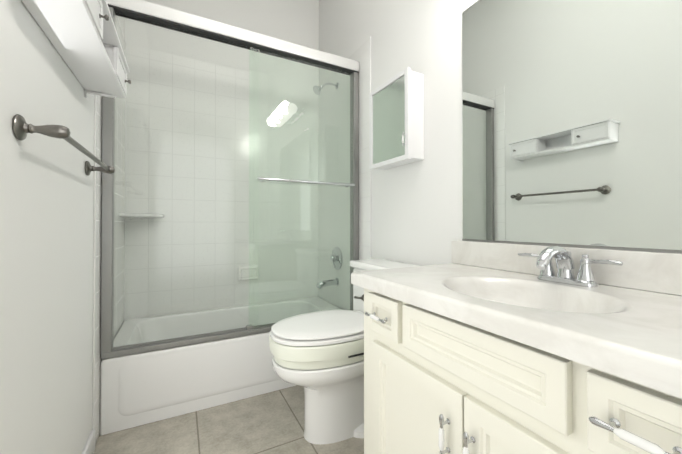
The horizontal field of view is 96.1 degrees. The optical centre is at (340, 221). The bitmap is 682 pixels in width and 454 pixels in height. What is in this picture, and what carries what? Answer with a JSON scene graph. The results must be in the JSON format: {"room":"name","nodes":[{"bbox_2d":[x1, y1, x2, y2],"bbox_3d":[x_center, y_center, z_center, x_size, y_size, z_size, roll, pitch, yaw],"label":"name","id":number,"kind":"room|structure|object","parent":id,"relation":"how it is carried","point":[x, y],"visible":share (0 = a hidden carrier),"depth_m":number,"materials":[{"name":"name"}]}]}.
{"room":"bathroom","nodes":[
{"label":"bathroom","id":0,"kind":"room"},
{"bbox_2d":[0,0,124,453],"bbox_3d":[-0.815,-0.596,0.675,0.100,3.300,3.585,0,-1,-28],"label":"wall","id":1,"kind":"structure","parent":0,"point":[46,263],"depth_m":0.91,"materials":[{"name":"white paint"}]},
{"bbox_2d":[12,114,114,175],"bbox_3d":[-0.907,-0.233,1.067,0.101,0.064,0.694,0,-1,-28],"label":"towel rail","id":2,"kind":"object","parent":1,"relation":"attached to","point":[21,128],"visible":0.96,"depth_m":0.79,"materials":[{"name":"silver metal"}]},
{"bbox_2d":[21,0,130,97],"bbox_3d":[-0.859,-0.610,1.047,0.165,0.165,0.717,0,-1,-28],"label":"wall shelf","id":3,"kind":"object","parent":1,"relation":"attached to","point":[82,36],"visible":0.98,"depth_m":0.98,"materials":[{"name":"white paint"}]},
{"bbox_2d":[82,429,94,453],"bbox_3d":[-0.563,1.003,0.308,0.018,0.095,2.523,0,-1,-28],"label":"baseboard","id":4,"kind":"structure","parent":1,"relation":"attached to","point":[89,448],"depth_m":1.32,"materials":[{"name":"white paint"}]},
{"bbox_2d":[92,15,125,444],"bbox_3d":[-1.351,-0.107,1.811,0.008,2.340,0.852,0,-1,-28],"label":"wall tile","id":5,"kind":"structure","parent":1,"relation":"attached to","point":[120,258],"depth_m":1.53,"materials":[{"name":"white tile"}]},
{"bbox_2d":[125,0,318,85],"bbox_3d":[-0.906,-0.581,2.594,1.720,3.300,0.100,0,-1,-28],"label":"wall","id":6,"kind":"structure","parent":0,"point":[295,21],"depth_m":2.60,"materials":[{"name":"white paint"}]},
{"bbox_2d":[119,213,163,219],"bbox_3d":[-1.379,-0.035,2.138,0.245,0.043,0.245,0,-1,-28],"label":"corner shelf","id":7,"kind":"object","parent":6,"relation":"attached to","point":[131,216],"depth_m":2.06,"materials":[{"name":"white ceramic"}]},
{"bbox_2d":[124,44,318,320],"bbox_3d":[-0.881,-0.252,2.544,1.520,2.040,0.008,0,-1,-28],"label":"wall tile","id":8,"kind":"structure","parent":6,"relation":"attached to","point":[199,172],"depth_m":2.46,"materials":[{"name":"white tile"}]},
{"bbox_2d":[238,265,258,280],"bbox_3d":[-0.769,0.432,2.561,0.170,0.124,0.055,0,-1,-28],"label":"soap dish","id":9,"kind":"object","parent":8,"relation":"attached to","point":[247,272],"depth_m":2.56,"materials":[{"name":"white ceramic"}]},
{"bbox_2d":[94,385,363,453],"bbox_3d":[-0.098,1.107,1.037,1.720,0.100,3.585,0,-1,-28],"label":"floor","id":10,"kind":"structure","parent":0,"point":[270,423],"depth_m":1.53,"materials":[{"name":"tile"}]},
{"bbox_2d":[100,297,341,434],"bbox_3d":[-0.703,0.879,2.195,1.500,0.373,0.754,0,-1,-28],"label":"bathtub","id":11,"kind":"object","parent":10,"relation":"on","point":[139,389],"visible":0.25,"depth_m":1.75,"materials":[{"name":"white ceramic"}]},
{"bbox_2d":[101,0,358,358],"bbox_3d":[-0.538,-0.240,1.888,1.498,1.858,0.108,0,-1,-28],"label":"shower door","id":12,"kind":"structure","parent":11,"relation":"on","point":[149,13],"depth_m":1.82,"materials":[{"name":"clear glass"}]},
{"bbox_2d":[269,259,419,444],"bbox_3d":[0.013,0.647,1.604,0.770,0.828,0.424,0,-1,-28],"label":"toilet","id":13,"kind":"object","parent":10,"relation":"on","point":[318,356],"visible":0.65,"depth_m":1.46,"materials":[{"name":"white ceramic"}]},
{"bbox_2d":[351,240,681,453],"bbox_3d":[0.524,0.569,0.860,0.584,0.972,1.046,0,-1,-28],"label":"bathroom vanity","id":14,"kind":"object","parent":10,"relation":"on","point":[473,347],"visible":0.96,"depth_m":0.72,"materials":[{"name":"beige paint"}]},
{"bbox_2d":[518,246,622,286],"bbox_3d":[0.658,0.133,0.941,0.172,0.117,0.289,0,-1,-28],"label":"faucet","id":15,"kind":"object","parent":14,"relation":"on","point":[565,265],"visible":1,"depth_m":0.93,"materials":[{"name":"silver metal"}]},
{"bbox_2d":[319,0,477,265],"bbox_3d":[0.620,-0.590,1.427,0.100,3.300,3.585,0,-1,-28],"label":"wall","id":16,"kind":"structure","parent":0,"point":[416,212],"depth_m":1.69,"materials":[{"name":"white paint"}]},
{"bbox_2d":[318,37,370,309],"bbox_3d":[-0.003,-0.102,2.495,0.008,2.340,0.892,0,-1,-28],"label":"wall tile","id":17,"kind":"structure","parent":16,"relation":"attached to","point":[361,54],"depth_m":2.47,"materials":[{"name":"white tile"}]},
{"bbox_2d":[313,82,338,94],"bbox_3d":[-0.126,-1.092,2.499,0.213,0.137,0.080,0,-1,-28],"label":"shower head","id":18,"kind":"object","parent":17,"relation":"attached to","point":[318,88],"depth_m":2.47},
{"bbox_2d":[316,278,338,288],"bbox_3d":[-0.115,0.504,2.492,0.188,0.080,0.068,0,-1,-28],"label":"tub spout","id":19,"kind":"object","parent":17,"relation":"attached to","point":[326,282],"depth_m":2.48,"materials":[{"name":"silver metal"}]},
{"bbox_2d":[330,247,341,269],"bbox_3d":[-0.061,0.302,2.522,0.065,0.192,0.192,0,-1,-28],"label":"shower valve","id":20,"kind":"object","parent":17,"relation":"attached to","point":[336,256],"depth_m":2.50,"materials":[{"name":"silver metal"}]},
{"bbox_2d":[369,67,423,169],"bbox_3d":[0.303,-0.564,1.769,0.140,0.478,0.366,0,-1,-28],"label":"medicine cabinet","id":21,"kind":"object","parent":16,"relation":"attached to","point":[396,120],"visible":1,"depth_m":1.67,"materials":[{"name":"white paint"}]},
{"bbox_2d":[462,0,681,253],"bbox_3d":[0.808,-0.444,0.946,0.009,1.061,1.061,0,-1,-28],"label":"mirror","id":22,"kind":"object","parent":16,"relation":"attached to","point":[572,123],"visible":0.94,"depth_m":1.01,"materials":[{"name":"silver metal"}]}
]}

